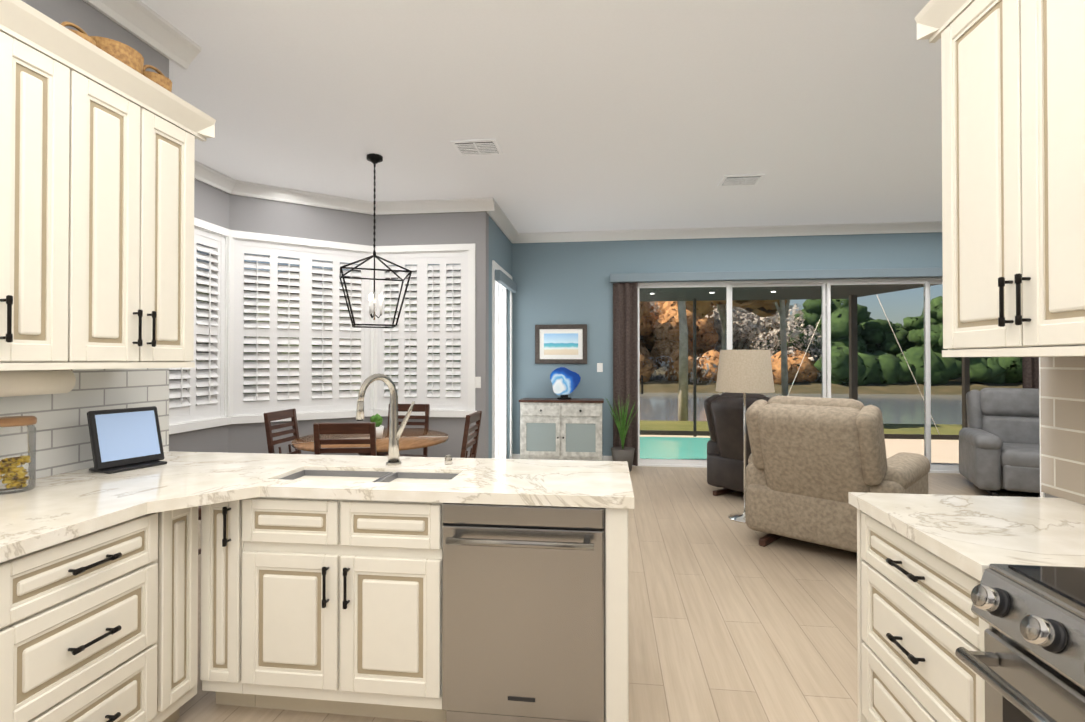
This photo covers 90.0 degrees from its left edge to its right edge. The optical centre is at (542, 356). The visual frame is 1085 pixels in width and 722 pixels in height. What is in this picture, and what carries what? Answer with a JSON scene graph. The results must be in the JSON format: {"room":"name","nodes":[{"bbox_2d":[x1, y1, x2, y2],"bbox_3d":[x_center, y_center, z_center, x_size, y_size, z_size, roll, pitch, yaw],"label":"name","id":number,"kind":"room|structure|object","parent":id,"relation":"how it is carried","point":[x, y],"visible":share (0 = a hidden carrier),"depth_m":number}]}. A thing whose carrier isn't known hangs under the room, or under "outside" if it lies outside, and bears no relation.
{"room":"kitchen","nodes":[
{"label":"kitchen","id":0,"kind":"room"},
{"bbox_2d":[3,0,168,485],"bbox_3d":[-2.393,-0.158,0.029,0.150,3.100,5.720,0,0,7],"label":"wall","id":1,"kind":"structure","parent":0,"point":[88,19],"depth_m":2.45},
{"bbox_2d":[0,0,95,367],"bbox_3d":[-1.920,-0.561,1.725,0.376,1.165,0.643,0,0,7],"label":"upper cabinet","id":2,"kind":"object","parent":1,"relation":"attached to","point":[48,74],"depth_m":1.88},
{"bbox_2d":[0,368,168,485],"bbox_3d":[-2.193,0.250,1.009,0.010,0.470,3.720,0,0,7],"label":"wall tile","id":3,"kind":"structure","parent":1,"relation":"attached to","point":[63,443],"depth_m":2.36},
{"bbox_2d":[83,0,200,69],"bbox_3d":[-2.266,-1.650,0.026,0.104,0.114,5.920,0,0,7],"label":"trim","id":4,"kind":"structure","parent":1,"relation":"attached to","point":[143,22],"depth_m":2.69},
{"bbox_2d":[96,48,199,367],"bbox_3d":[-1.857,-0.557,2.244,0.376,1.165,0.659,0,0,7],"label":"upper cabinet","id":5,"kind":"object","parent":1,"relation":"attached to","point":[146,136],"depth_m":2.26},
{"bbox_2d":[61,22,95,45],"bbox_3d":[-1.815,-1.216,2.113,0.112,0.148,0.131,0,0,7],"label":"basket","id":6,"kind":"object","parent":5,"relation":"on","point":[82,33],"visible":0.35,"depth_m":2.09},
{"bbox_2d":[90,36,143,74],"bbox_3d":[-1.814,-1.216,2.294,0.200,0.150,0.216,0,0,7],"label":"basket","id":7,"kind":"object","parent":5,"relation":"on","point":[129,56],"visible":0.25,"depth_m":2.24},
{"bbox_2d":[143,65,171,92],"bbox_3d":[-1.771,-1.230,2.481,0.125,0.182,0.144,0,0,7],"label":"basket","id":8,"kind":"object","parent":5,"relation":"on","point":[160,79],"visible":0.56,"depth_m":2.44},
{"bbox_2d":[169,179,228,452],"bbox_3d":[-3.195,-0.124,4.154,0.150,3.100,2.280,0,0,7],"label":"wall","id":9,"kind":"structure","parent":0,"point":[211,204],"depth_m":4.91},
{"bbox_2d":[194,160,235,193],"bbox_3d":[-3.074,-0.124,4.090,0.104,3.099,2.380,0,0,7],"label":"trim","id":10,"kind":"structure","parent":9,"relation":"attached to","point":[203,173],"depth_m":4.89},
{"bbox_2d":[198,506,200,554],"bbox_3d":[-2.321,0.955,3.247,0.410,0.927,0.495,0,0,7],"label":"chair","id":11,"kind":"object","parent":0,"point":[199,518],"depth_m":3.34},
{"bbox_2d":[228,194,373,455],"bbox_3d":[-2.463,-0.113,5.615,1.570,3.100,0.150,0,-1,-33],"label":"wall","id":12,"kind":"structure","parent":0,"point":[258,215],"depth_m":5.46},
{"bbox_2d":[228,180,373,214],"bbox_3d":[-2.393,-0.113,5.508,1.570,3.099,0.104,0,-1,-33],"label":"trim","id":13,"kind":"structure","parent":12,"relation":"attached to","point":[263,191],"depth_m":5.48},
{"bbox_2d":[169,217,476,433],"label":"nook window","id":14,"kind":"structure","parent":12,"relation":"in","point":[209,386],"depth_m":5.62},
{"bbox_2d":[375,211,488,457],"bbox_3d":[-1.218,-0.110,5.925,1.250,3.100,0.150,0,0,7],"label":"wall","id":15,"kind":"structure","parent":0,"point":[434,228],"depth_m":5.82},
{"bbox_2d":[373,197,494,214],"bbox_3d":[-1.234,-0.111,5.798,1.450,3.099,0.104,0,0,7],"label":"trim","id":16,"kind":"structure","parent":15,"relation":"attached to","point":[435,206],"depth_m":5.79},
{"bbox_2d":[475,377,480,387],"bbox_3d":[-0.697,0.279,5.777,0.080,0.120,0.012,0,0,7],"label":"light switch","id":17,"kind":"object","parent":15,"relation":"attached to","point":[477,382],"visible":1,"depth_m":5.77},
{"bbox_2d":[488,216,511,458],"bbox_3d":[-0.568,-0.104,6.728,0.150,3.100,1.600,0,0,7],"label":"wall","id":18,"kind":"structure","parent":0,"point":[500,248],"depth_m":6.47},
{"bbox_2d":[487,202,517,458],"bbox_3d":[-0.449,-0.104,6.638,0.104,3.099,1.650,0,0,7],"label":"trim","id":19,"kind":"structure","parent":18,"relation":"attached to","point":[498,216],"depth_m":6.48},
{"bbox_2d":[492,260,516,458],"bbox_3d":[-0.503,0.186,6.693,0.195,2.520,1.190,0,0,7],"label":"door","id":20,"kind":"structure","parent":18,"relation":"in","point":[502,281],"depth_m":6.73},
{"bbox_2d":[140,0,941,232],"bbox_3d":[2.364,-1.753,1.815,11.750,0.120,10.680,0,0,7],"label":"ceiling","id":21,"kind":"structure","parent":0,"point":[597,115],"depth_m":3.62},
{"bbox_2d":[339,153,411,327],"bbox_3d":[-1.403,-0.957,4.529,0.544,1.426,0.544,0,0,-21],"label":"pendant lantern","id":22,"kind":"object","parent":21,"relation":"hanging from","point":[374,159],"visible":1,"depth_m":4.52},
{"bbox_2d":[450,139,502,155],"bbox_3d":[-0.520,-1.662,4.338,0.360,0.020,0.300,0,0,7],"label":"ceiling vent","id":23,"kind":"object","parent":21,"relation":"in","point":[478,147],"visible":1,"depth_m":4.30},
{"bbox_2d":[718,174,764,186],"bbox_3d":[1.872,-1.656,5.127,0.360,0.020,0.300,0,0,7],"label":"ceiling vent","id":24,"kind":"object","parent":21,"relation":"in","point":[741,180],"visible":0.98,"depth_m":5.08},
{"bbox_2d":[175,466,1039,721],"bbox_3d":[2.364,1.457,1.789,11.750,0.100,10.680,0,0,7],"label":"floor","id":25,"kind":"structure","parent":0,"point":[729,620],"depth_m":2.92},
{"bbox_2d":[0,564,3,655],"bbox_3d":[-1.809,0.964,1.128,0.736,0.874,0.600,0,0,7],"label":"base cabinet","id":26,"kind":"object","parent":25,"relation":"on","point":[1,565],"depth_m":1.41},
{"bbox_2d":[0,512,159,721],"bbox_3d":[-1.739,0.969,1.714,0.736,0.874,0.580,0,0,7],"label":"base cabinet","id":27,"kind":"object","parent":25,"relation":"on","point":[82,616],"depth_m":1.64},
{"bbox_2d":[0,452,327,563],"bbox_3d":[-1.726,0.505,0.950,0.928,0.040,3.720,0,0,7],"label":"countertop","id":28,"kind":"structure","parent":27,"relation":"on","point":[61,508],"depth_m":1.96},
{"bbox_2d":[0,416,36,494],"bbox_3d":[-1.940,0.358,1.985,0.132,0.268,0.132,0,0,7],"label":"candy jar","id":29,"kind":"object","parent":28,"relation":"on","point":[15,476],"visible":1,"depth_m":1.98},
{"bbox_2d":[87,406,166,473],"bbox_3d":[-1.842,0.365,2.420,0.150,0.261,0.280,0,-1,23],"label":"digital photo frame","id":30,"kind":"object","parent":28,"relation":"on","point":[124,439],"visible":1,"depth_m":2.40},
{"bbox_2d":[160,492,219,721],"bbox_3d":[-1.682,0.972,2.060,0.766,0.874,0.219,0,0,7],"label":"base cabinet","id":31,"kind":"object","parent":25,"relation":"on","point":[179,519],"depth_m":2.04},
{"bbox_2d":[264,408,300,453],"bbox_3d":[-2.007,0.946,4.597,0.500,0.967,0.410,0,0,7],"label":"chair","id":32,"kind":"object","parent":25,"relation":"on","point":[269,417],"visible":0.35,"depth_m":4.59},
{"bbox_2d":[220,496,355,715],"bbox_3d":[-0.923,0.974,2.361,0.508,0.874,0.600,0,0,7],"label":"base cabinet","id":33,"kind":"object","parent":25,"relation":"on","point":[290,565],"depth_m":2.07},
{"bbox_2d":[313,422,376,455],"bbox_3d":[-1.369,0.940,3.936,0.410,0.967,0.500,0,0,-4],"label":"chair","id":34,"kind":"object","parent":25,"relation":"on","point":[343,428],"visible":0.15,"depth_m":3.71},
{"bbox_2d":[292,428,448,455],"bbox_3d":[-1.411,1.054,4.524,1.240,0.750,1.240,0,0,7],"label":"dining table","id":35,"kind":"object","parent":25,"relation":"on","point":[409,439],"visible":0.25,"depth_m":4.42},
{"bbox_2d":[370,414,383,438],"bbox_3d":[-1.368,0.574,4.472,0.120,0.206,0.120,0,0,7],"label":"potted plant","id":36,"kind":"object","parent":35,"relation":"on","point":[377,419],"visible":0.77,"depth_m":4.44},
{"bbox_2d":[356,500,451,721],"bbox_3d":[-0.563,0.974,2.317,0.461,0.874,0.600,0,0,7],"label":"base cabinet","id":37,"kind":"object","parent":25,"relation":"on","point":[392,584],"depth_m":2.02},
{"bbox_2d":[386,404,429,456],"bbox_3d":[-1.341,0.950,5.111,0.410,0.967,0.500,0,0,7],"label":"chair","id":38,"kind":"object","parent":25,"relation":"on","point":[425,408],"visible":0.23,"depth_m":5.31},
{"bbox_2d":[460,411,481,457],"bbox_3d":[-0.786,0.945,4.449,0.500,0.967,0.410,0,0,7],"label":"chair","id":39,"kind":"object","parent":25,"relation":"on","point":[473,418],"visible":0.25,"depth_m":4.39},
{"bbox_2d":[452,504,607,721],"bbox_3d":[-0.031,0.974,2.313,0.597,0.874,0.480,0,0,7],"label":"dishwasher","id":40,"kind":"object","parent":25,"relation":"on","point":[530,585],"depth_m":1.94},
{"bbox_2d":[248,456,633,507],"bbox_3d":[-0.361,0.516,2.317,1.455,0.040,0.680,0,0,7],"label":"countertop","id":41,"kind":"structure","parent":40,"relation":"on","point":[518,483],"depth_m":2.07},
{"bbox_2d":[276,468,455,483],"bbox_3d":[-0.726,0.624,2.274,0.738,0.225,0.268,0,0,7],"label":"sink","id":42,"kind":"object","parent":41,"relation":"in","point":[305,473],"depth_m":2.38},
{"bbox_2d":[356,373,414,471],"bbox_3d":[-0.689,0.287,2.417,0.200,0.420,0.231,0,0,7],"label":"faucet","id":43,"kind":"object","parent":41,"relation":"on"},
{"bbox_2d":[519,398,603,460],"bbox_3d":[0.252,1.004,7.044,1.080,0.890,0.429,0,0,7],"label":"console","id":44,"kind":"object","parent":25,"relation":"on","point":[563,429],"visible":0.92,"depth_m":6.87},
{"bbox_2d":[550,367,580,398],"bbox_3d":[0.298,0.350,7.073,0.400,0.416,0.100,0,0,7],"label":"decor","id":45,"kind":"object","parent":44,"relation":"on","point":[564,381],"visible":1,"depth_m":7.06},
{"bbox_2d":[606,395,638,471],"bbox_3d":[1.010,0.967,6.898,0.426,0.962,0.360,0,0,7],"label":"floor plant","id":46,"kind":"object","parent":25,"relation":"on","point":[621,453],"visible":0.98,"depth_m":6.85},
{"bbox_2d":[704,392,769,495],"bbox_3d":[2.248,0.901,5.582,1.027,1.072,0.904,0,-1,-35],"label":"recliner","id":47,"kind":"object","parent":25,"relation":"on","point":[725,448],"visible":0.38,"depth_m":5.42},
{"bbox_2d":[716,350,774,522],"bbox_3d":[1.781,0.688,4.776,0.490,1.485,0.490,0,0,7],"label":"floor lamp","id":48,"kind":"object","parent":25,"relation":"on","point":[744,372],"visible":0.81,"depth_m":4.60},
{"bbox_2d":[745,396,929,552],"bbox_3d":[2.202,0.859,4.129,1.074,1.132,1.225,0,-1,45],"label":"recliner","id":49,"kind":"object","parent":25,"relation":"on","point":[813,462],"visible":0.83,"depth_m":3.76},
{"bbox_2d":[857,512,967,721],"bbox_3d":[1.422,0.968,1.559,0.676,0.874,0.690,0,0,7],"label":"base cabinet","id":50,"kind":"object","parent":25,"relation":"on","point":[912,606],"depth_m":1.62},
{"bbox_2d":[848,492,1084,575],"bbox_3d":[1.414,0.510,1.575,0.698,0.040,0.708,0,0,7],"label":"countertop","id":51,"kind":"structure","parent":50,"relation":"on","point":[961,531],"depth_m":1.58},
{"bbox_2d":[959,388,1039,495],"bbox_3d":[5.094,0.891,5.714,1.044,1.079,1.027,0,-1,27],"label":"recliner","id":52,"kind":"object","parent":25,"relation":"on","point":[999,446],"visible":0.69,"depth_m":5.81},
{"bbox_2d":[968,564,1084,721],"bbox_3d":[1.319,0.949,0.839,0.699,0.900,0.760,0,0,7],"label":"stove","id":53,"kind":"object","parent":25,"relation":"on","point":[1026,642],"depth_m":1.12},
{"bbox_2d":[1004,564,1084,607],"bbox_3d":[1.333,0.475,0.841,0.632,0.004,0.720,0,0,7],"label":"cooktop","id":54,"kind":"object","parent":53,"relation":"on","point":[1068,581],"depth_m":1.17},
{"bbox_2d":[512,232,942,455],"bbox_3d":[4.136,-0.102,6.891,9.450,3.100,0.150,0,0,7],"label":"wall","id":55,"kind":"structure","parent":0,"point":[559,283],"depth_m":7.21},
{"bbox_2d":[535,324,586,363],"bbox_3d":[0.248,-0.162,7.266,0.700,0.525,0.035,0,0,7],"label":"picture frame","id":56,"kind":"object","parent":55,"relation":"attached to","point":[562,344],"visible":1,"depth_m":7.26},
{"bbox_2d":[597,363,602,371],"bbox_3d":[0.763,0.150,7.213,0.075,0.120,0.012,0,0,7],"label":"switch plate","id":57,"kind":"object","parent":55,"relation":"attached to","point":[599,367],"visible":1,"depth_m":7.21},
{"bbox_2d":[513,221,941,465],"bbox_3d":[4.120,-0.103,6.764,9.350,3.099,0.104,0,0,7],"label":"trim","id":58,"kind":"structure","parent":55,"relation":"attached to","point":[775,231],"depth_m":6.97},
{"bbox_2d":[610,267,942,282],"bbox_3d":[3.569,-1.028,6.830,5.400,0.110,0.119,0,0,7],"label":"valance","id":59,"kind":"object","parent":55,"relation":"attached to","point":[886,273],"visible":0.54,"depth_m":6.85},
{"bbox_2d":[613,282,637,465],"bbox_3d":[1.087,0.232,7.124,0.320,2.395,0.064,0,0,7],"label":"curtain","id":60,"kind":"object","parent":59,"relation":"hanging from","point":[625,340],"visible":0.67,"depth_m":7.13},
{"bbox_2d":[1022,357,1038,388],"bbox_3d":[5.977,0.227,6.534,0.350,2.395,0.064,0,0,7],"label":"curtain","id":61,"kind":"object","parent":59,"relation":"hanging from","point":[1030,372],"visible":0.12,"depth_m":6.55},
{"bbox_2d":[638,278,1021,473],"bbox_3d":[3.635,0.233,6.949,4.800,2.430,0.150,0,0,7],"label":"sliding glass door","id":62,"kind":"structure","parent":55,"relation":"in","point":[825,301],"depth_m":6.95},
{"bbox_2d":[1045,493,1073,501],"bbox_3d":[1.583,-0.163,-0.662,0.150,3.100,5.300,0,0,7],"label":"wall","id":63,"kind":"structure","parent":0,"point":[1049,496],"depth_m":1.95},
{"bbox_2d":[932,0,1084,355],"bbox_3d":[1.586,-0.660,1.560,0.346,1.270,0.834,0,0,7],"label":"upper cabinet","id":64,"kind":"object","parent":63,"relation":"attached to","point":[1013,71],"depth_m":1.64},
{"bbox_2d":[1039,357,1044,496],"bbox_3d":[1.901,-0.082,1.976,0.160,2.980,0.015,0,0,7],"label":"trim","id":65,"kind":"structure","parent":63,"relation":"attached to","point":[1042,494],"depth_m":1.99},
{"bbox_2d":[1040,357,1084,504],"bbox_3d":[1.622,0.222,0.337,0.010,0.515,3.300,0,0,7],"label":"wall tile","id":66,"kind":"structure","parent":63,"relation":"attached to","point":[1062,380],"depth_m":1.88},
{"label":"outside","id":67,"kind":"structure","parent":0,"visible":0},
{"bbox_2d":[640,367,1021,464],"bbox_3d":[56.669,2.684,53.458,400.000,1.680,200.000,0,0,7],"label":"ground","id":68,"kind":"structure","parent":67,"point":[668,402],"depth_m":34.95},
{"bbox_2d":[243,298,460,401],"bbox_3d":[-6.317,0.396,8.789,9.657,5.632,24.213,0,0,7],"label":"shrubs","id":69,"kind":"object","parent":68,"relation":"on","point":[345,353],"depth_m":11.37},
{"bbox_2d":[244,269,969,439],"bbox_3d":[2.933,-0.327,8.821,16.000,3.620,3.350,0,0,7],"label":"cage","id":70,"kind":"object","parent":68,"relation":"on","point":[802,292],"depth_m":9.54},
{"bbox_2d":[265,296,1021,384],"bbox_3d":[32.088,-3.631,60.902,142.220,14.341,27.225,0,0,7],"label":"trees","id":71,"kind":"object","parent":68,"relation":"on","point":[714,334],"depth_m":52.46},
{"bbox_2d":[640,437,709,459],"bbox_3d":[1.115,1.480,8.975,6.350,0.007,2.250,0,0,7],"label":"pool","id":72,"kind":"object","parent":68,"relation":"on","point":[694,452],"depth_m":8.67},
{"bbox_2d":[677,300,789,420],"bbox_3d":[3.714,-2.804,14.917,14.148,11.239,7.888,0,0,7],"label":"trees","id":73,"kind":"object","parent":68,"relation":"on","point":[767,305],"depth_m":14.57}
]}

